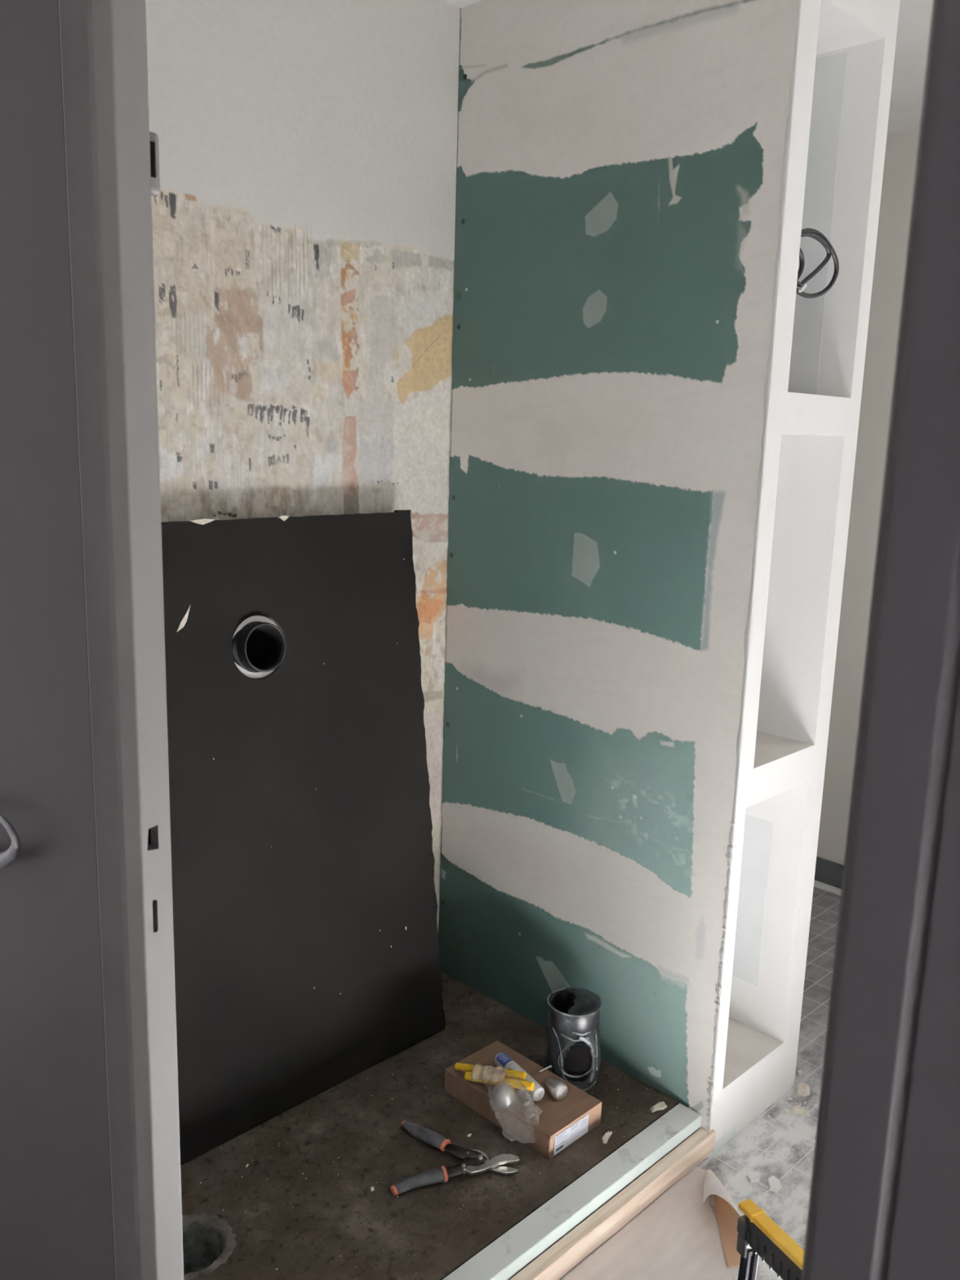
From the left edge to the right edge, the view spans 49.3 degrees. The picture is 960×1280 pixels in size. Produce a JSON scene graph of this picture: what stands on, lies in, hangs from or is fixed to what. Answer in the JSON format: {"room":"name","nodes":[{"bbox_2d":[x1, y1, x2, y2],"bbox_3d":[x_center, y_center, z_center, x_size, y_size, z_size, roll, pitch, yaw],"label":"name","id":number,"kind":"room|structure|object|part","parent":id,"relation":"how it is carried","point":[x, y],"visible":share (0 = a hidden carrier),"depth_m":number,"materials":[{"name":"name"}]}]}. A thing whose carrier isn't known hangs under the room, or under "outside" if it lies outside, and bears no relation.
{"room":"building under construction","nodes":[
{"label":"building under construction","id":0,"kind":"room"},
{"bbox_2d":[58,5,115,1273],"bbox_3d":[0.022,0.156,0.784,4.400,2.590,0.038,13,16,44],"label":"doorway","id":1,"kind":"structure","parent":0,"point":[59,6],"depth_m":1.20,"materials":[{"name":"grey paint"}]},
{"bbox_2d":[0,0,115,1279],"bbox_3d":[-0.779,0.162,1.565,0.892,2.212,0.074,13,16,44],"label":"door","id":2,"kind":"structure","parent":1,"relation":"attached to","point":[56,1220],"depth_m":1.32,"materials":[{"name":"grey paint"}]},
{"bbox_3d":[-0.710,0.295,1.479,0.291,0.153,0.022,13,16,44],"label":"handle","id":3,"kind":"part","parent":2,"relation":"part of","materials":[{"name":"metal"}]},
{"bbox_2d":[58,0,183,1279],"bbox_3d":[-0.409,0.253,1.232,0.083,2.200,0.054,13,16,44],"label":"door frame","id":4,"kind":"structure","parent":1,"relation":"attached to","point":[104,42],"depth_m":1.15,"materials":[{"name":"grey paint"}]},
{"bbox_2d":[149,131,159,195],"bbox_3d":[-0.355,-0.505,1.108,0.030,0.062,0.024,13,16,44],"label":"plate","id":5,"kind":"object","parent":4,"relation":"attached to","point":[153,138],"visible":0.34,"depth_m":1.10,"materials":[{"name":"grey paint"}]},
{"bbox_2d":[800,0,959,1279],"bbox_3d":[0.267,0.404,0.575,0.187,2.200,0.053,13,16,44],"label":"door frame","id":6,"kind":"structure","parent":1,"relation":"attached to","point":[884,1202],"depth_m":0.54,"materials":[{"name":"grey paint"}]},
{"bbox_2d":[145,0,460,931],"bbox_3d":[-0.430,-0.237,2.389,0.005,2.510,0.983,13,16,44],"label":"wall","id":7,"kind":"structure","parent":0,"point":[304,208],"depth_m":2.31,"materials":[{"name":"paint"}]},
{"bbox_2d":[180,971,679,1279],"bbox_3d":[-0.285,1.123,2.263,0.828,0.099,1.293,13,16,44],"label":"floor","id":8,"kind":"structure","parent":0,"point":[294,1224],"depth_m":2.16,"materials":[{"name":"concrete"}]},
{"bbox_2d":[182,1213,236,1279],"bbox_3d":[-0.542,1.175,1.956,0.176,0.100,0.176,13,16,44],"label":"floor drain","id":9,"kind":"object","parent":8,"relation":"in","point":[208,1241],"visible":0.55,"depth_m":2.01,"materials":[{"name":"grey concrete"}]},
{"bbox_2d":[160,510,445,1165],"bbox_3d":[-0.494,0.398,2.254,0.188,1.309,1.036,13,16,44],"label":"panel","id":10,"kind":"object","parent":8,"relation":"on","point":[307,947],"visible":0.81,"depth_m":2.33,"materials":[{"name":"black wood"}]},
{"bbox_2d":[231,615,286,678],"bbox_3d":[-0.484,0.017,2.262,0.091,0.141,0.137,13,16,44],"label":"pipe","id":11,"kind":"object","parent":10,"relation":"attached to","point":[259,646],"visible":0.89,"depth_m":2.27,"materials":[{"name":"black plastic"}]},
{"bbox_2d":[200,1000,647,1269],"bbox_3d":[-0.164,1.062,2.330,0.748,0.001,0.967,13,16,44],"label":"concrete grit","id":12,"kind":"object","parent":8,"relation":"on","point":[461,1001],"visible":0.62,"depth_m":2.14,"materials":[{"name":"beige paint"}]},
{"bbox_2d":[390,1120,519,1195],"bbox_3d":[-0.047,1.080,2.183,0.259,0.026,0.222,2,11,1],"label":"pliers","id":13,"kind":"object","parent":8,"relation":"on","point":[475,1162],"visible":1,"depth_m":2.16,"materials":[{"name":"grey rubber"}]},
{"bbox_3d":[-0.124,1.092,2.114,0.112,0.024,0.037,-3,12,-23],"label":"handle","id":14,"kind":"part","parent":13,"relation":"part of","materials":[{"name":"grey rubber"}]},
{"bbox_3d":[-0.120,1.065,2.252,0.117,0.023,0.033,9,14,34],"label":"handle","id":15,"kind":"part","parent":13,"relation":"part of","materials":[{"name":"grey rubber"}]},
{"bbox_3d":[-0.036,1.077,2.196,0.082,0.016,0.030,7,12,24],"label":"link arm","id":16,"kind":"part","parent":13,"relation":"part of","materials":[{"name":"metal"}]},
{"bbox_3d":[-0.033,1.086,2.157,0.089,0.015,0.030,-5,13,-31],"label":"link arm","id":17,"kind":"part","parent":13,"relation":"part of","materials":[{"name":"metal"}]},
{"bbox_3d":[-0.009,1.079,2.175,0.034,0.004,0.038,13,16,44],"label":"pivot plate","id":18,"kind":"part","parent":13,"relation":"part of","materials":[{"name":"metal"}]},
{"bbox_3d":[0.023,1.084,2.163,0.120,0.007,0.029,-3,12,-24],"label":"blade","id":19,"kind":"part","parent":13,"relation":"part of","materials":[{"name":"metal"}]},
{"bbox_3d":[0.020,1.089,2.177,0.122,0.006,0.036,9,14,34],"label":"blade","id":20,"kind":"part","parent":13,"relation":"part of","materials":[{"name":"metal"}]},
{"bbox_2d":[444,1040,601,1159],"bbox_3d":[0.094,1.034,2.370,0.325,0.056,0.175,13,16,44],"label":"cardboard box","id":21,"kind":"object","parent":8,"relation":"on","point":[548,1126],"visible":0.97,"depth_m":2.30,"materials":[{"name":"brown cardboard"}]},
{"bbox_2d":[454,1062,526,1079],"bbox_3d":[0.023,0.975,2.365,0.176,0.050,0.017,7,13,27],"label":"stick","id":22,"kind":"object","parent":21,"relation":"on","point":[516,1074],"visible":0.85,"depth_m":2.34,"materials":[{"name":"plastic"}]},
{"bbox_2d":[471,1063,511,1085],"bbox_3d":[0.025,0.978,2.353,0.086,0.046,0.049,6,12,22],"label":"wrap","id":23,"kind":"object","parent":22,"relation":"attached to","point":[484,1073],"visible":0.93,"depth_m":2.34,"materials":[{"name":"beige plastic"}]},
{"bbox_2d":[464,1071,534,1090],"bbox_3d":[0.043,0.985,2.336,0.165,0.044,0.020,7,12,25],"label":"stick","id":24,"kind":"object","parent":21,"relation":"on","point":[516,1083],"visible":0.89,"depth_m":2.31,"materials":[{"name":"plastic"}]},
{"bbox_2d":[494,1052,544,1101],"bbox_3d":[0.087,0.987,2.370,0.034,0.035,0.160,-5,13,-32],"label":"tube","id":25,"kind":"object","parent":21,"relation":"on","point":[502,1060],"visible":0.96,"depth_m":2.37,"materials":[{"name":"grey plastic"}]},
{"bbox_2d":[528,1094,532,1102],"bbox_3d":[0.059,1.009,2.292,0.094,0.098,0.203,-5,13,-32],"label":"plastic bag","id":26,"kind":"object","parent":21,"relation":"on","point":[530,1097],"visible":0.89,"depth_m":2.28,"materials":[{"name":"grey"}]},
{"bbox_2d":[490,1082,517,1109],"bbox_3d":[0.053,0.997,2.303,0.060,0.038,0.060,13,16,44],"label":"dome","id":27,"kind":"object","parent":26,"relation":"in","point":[504,1095],"visible":1,"depth_m":2.29,"materials":[{"name":"metal"}]},
{"bbox_2d":[539,1063,553,1071],"bbox_3d":[0.152,0.991,2.421,0.039,0.009,0.010,-6,14,-34],"label":"screw","id":28,"kind":"object","parent":21,"relation":"on","point":[551,1064],"visible":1,"depth_m":2.42,"materials":[{"name":"metal"}]},
{"bbox_2d":[545,1078,567,1100],"bbox_3d":[0.166,0.997,2.329,0.052,0.040,0.040,13,16,44],"label":"cone","id":29,"kind":"object","parent":21,"relation":"on","point":[557,1089],"visible":1,"depth_m":2.31,"materials":[{"name":"metal"}]},
{"bbox_2d":[442,1102,702,1279],"bbox_3d":[0.035,1.159,1.951,0.061,0.030,1.262,13,16,44],"label":"strip","id":30,"kind":"object","parent":8,"relation":"attached to","point":[506,1255],"visible":1,"depth_m":2.10,"materials":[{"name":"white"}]},
{"bbox_2d":[545,986,601,1086],"bbox_3d":[0.222,0.946,2.476,0.148,0.192,0.143,13,16,44],"label":"pipe fitting","id":31,"kind":"object","parent":8,"relation":"on","point":[573,1022],"visible":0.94,"depth_m":2.43,"materials":[{"name":"silver metal"}]},
{"bbox_2d":[555,1040,595,1077],"bbox_3d":[0.222,0.969,2.449,0.091,0.091,0.054,1,11,-4],"label":"socket","id":32,"kind":"object","parent":31,"relation":"attached to","point":[574,1059],"depth_m":2.43,"materials":[{"name":"black plastic"}]},
{"bbox_2d":[494,1012,671,1150],"bbox_3d":[0.166,1.036,2.507,0.546,0.003,0.255,13,16,44],"label":"rubble","id":33,"kind":"object","parent":8,"relation":"on","point":[661,1096],"visible":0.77,"depth_m":2.42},
{"bbox_2d":[601,1131,612,1143],"bbox_3d":[0.275,1.082,2.281,0.015,0.007,0.042,7,12,25],"label":"chip","id":34,"kind":"object","parent":8,"relation":"on","point":[605,1138],"visible":1,"depth_m":2.28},
{"bbox_2d":[649,1101,667,1112],"bbox_3d":[0.407,1.065,2.386,0.022,0.007,0.051,13,16,44],"label":"chip","id":35,"kind":"object","parent":8,"relation":"on","point":[660,1105],"visible":1,"depth_m":2.38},
{"bbox_2d":[438,0,796,1129],"bbox_3d":[0.235,-0.206,2.425,0.904,2.545,0.001,13,16,44],"label":"wall","id":36,"kind":"structure","parent":0,"point":[619,162],"depth_m":2.37,"materials":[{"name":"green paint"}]},
{"bbox_2d":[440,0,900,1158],"bbox_3d":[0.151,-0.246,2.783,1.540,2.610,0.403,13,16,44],"label":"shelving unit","id":37,"kind":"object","parent":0,"point":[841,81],"visible":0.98,"depth_m":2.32,"materials":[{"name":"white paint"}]},
{"bbox_2d":[795,227,839,298],"bbox_3d":[0.614,-0.793,2.203,0.206,0.154,0.232,13,16,44],"label":"cable loop","id":38,"kind":"object","parent":37,"relation":"in","point":[815,234],"visible":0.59,"depth_m":2.14,"materials":[{"name":"black plastic"}]},
{"bbox_2d":[507,886,840,1279],"bbox_3d":[0.369,1.387,1.421,4.400,0.050,4.980,13,16,44],"label":"floor","id":39,"kind":"structure","parent":0,"point":[788,1208],"depth_m":2.45,"materials":[{"name":"grey tile"}]},
{"bbox_2d":[509,1127,715,1279],"bbox_3d":[0.071,1.215,1.933,0.031,0.068,1.275,13,16,44],"label":"batten","id":40,"kind":"object","parent":39,"relation":"on","point":[566,1253],"visible":1,"depth_m":2.13,"materials":[{"name":"brown wood"}]},
{"bbox_2d":[561,1166,741,1279],"bbox_3d":[0.231,1.252,1.747,0.486,0.078,1.212,13,16,44],"label":"cardboard sheet","id":41,"kind":"object","parent":39,"relation":"on","point":[678,1236],"visible":0.91,"depth_m":2.12,"materials":[{"name":"beige cardboard"}]},
{"bbox_2d":[745,1170,759,1183],"bbox_3d":[0.603,1.186,2.310,0.028,0.010,0.035,13,16,44],"label":"chip","id":42,"kind":"object","parent":39,"relation":"on","point":[752,1177],"visible":1,"depth_m":2.31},
{"bbox_2d":[736,1199,804,1279],"bbox_3d":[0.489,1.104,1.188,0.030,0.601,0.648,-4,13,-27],"label":"trestle","id":43,"kind":"object","parent":39,"relation":"on","point":[757,1235],"visible":1,"depth_m":1.37,"materials":[{"name":"black plastic"}]},
{"bbox_3d":[0.342,1.077,1.459,0.035,0.540,0.012,13,16,44],"label":"leg","id":44,"kind":"part","parent":43,"relation":"part of","materials":[{"name":"black metal"}]},
{"bbox_3d":[0.356,1.076,1.464,0.011,0.539,0.034,-5,13,-31],"label":"leg","id":45,"kind":"part","parent":43,"relation":"part of","materials":[{"name":"black"}]},
{"bbox_2d":[727,1075,820,1162],"bbox_3d":[0.967,1.153,2.548,0.376,0.004,0.751,13,16,44],"label":"crumbs","id":46,"kind":"object","parent":39,"relation":"on","point":[805,1102],"visible":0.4,"depth_m":2.46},
{"bbox_2d":[766,1175,782,1192],"bbox_3d":[0.644,1.191,2.293,0.035,0.009,0.041,13,16,44],"label":"chip","id":47,"kind":"object","parent":39,"relation":"on","point":[774,1184],"visible":1,"depth_m":2.29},
{"bbox_2d":[789,1105,809,1115],"bbox_3d":[0.778,1.142,2.547,0.048,0.014,0.025,4,12,13],"label":"chip","id":48,"kind":"object","parent":39,"relation":"on","point":[795,1109],"visible":1,"depth_m":2.54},
{"bbox_2d":[796,1068,802,1076],"bbox_3d":[0.826,1.116,2.700,0.008,0.009,0.033,13,16,44],"label":"chip","id":49,"kind":"object","parent":39,"relation":"on","point":[799,1072],"visible":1,"depth_m":2.70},
{"bbox_2d":[795,1081,809,1097],"bbox_3d":[0.809,1.124,2.622,0.033,0.023,0.033,-6,13,-33],"label":"chip","id":50,"kind":"object","parent":39,"relation":"on","point":[802,1089],"visible":1,"depth_m":2.61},
{"bbox_2d":[441,0,933,133],"bbox_3d":[0.447,-1.226,0.903,4.400,0.100,4.980,13,16,44],"label":"ceiling","id":51,"kind":"structure","parent":0,"point":[914,20],"depth_m":2.75,"materials":[{"name":"white paint"}]},
{"bbox_2d":[816,128,919,865],"bbox_3d":[2.137,-0.185,2.877,4.400,2.610,0.080,13,16,44],"label":"wall","id":52,"kind":"structure","parent":0,"point":[901,147],"depth_m":3.58,"materials":[{"name":"beige paint"}]},
{"bbox_2d":[813,880,841,895],"bbox_3d":[2.043,1.078,3.069,4.200,0.012,0.038,13,16,44],"label":"trim","id":53,"kind":"structure","parent":52,"relation":"attached to","point":[817,884],"depth_m":3.81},
{"bbox_2d":[814,856,844,888],"bbox_3d":[2.065,1.034,3.082,4.200,0.095,0.022,13,16,44],"label":"baseboard","id":54,"kind":"structure","parent":52,"relation":"attached to","point":[827,872],"depth_m":3.83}
]}

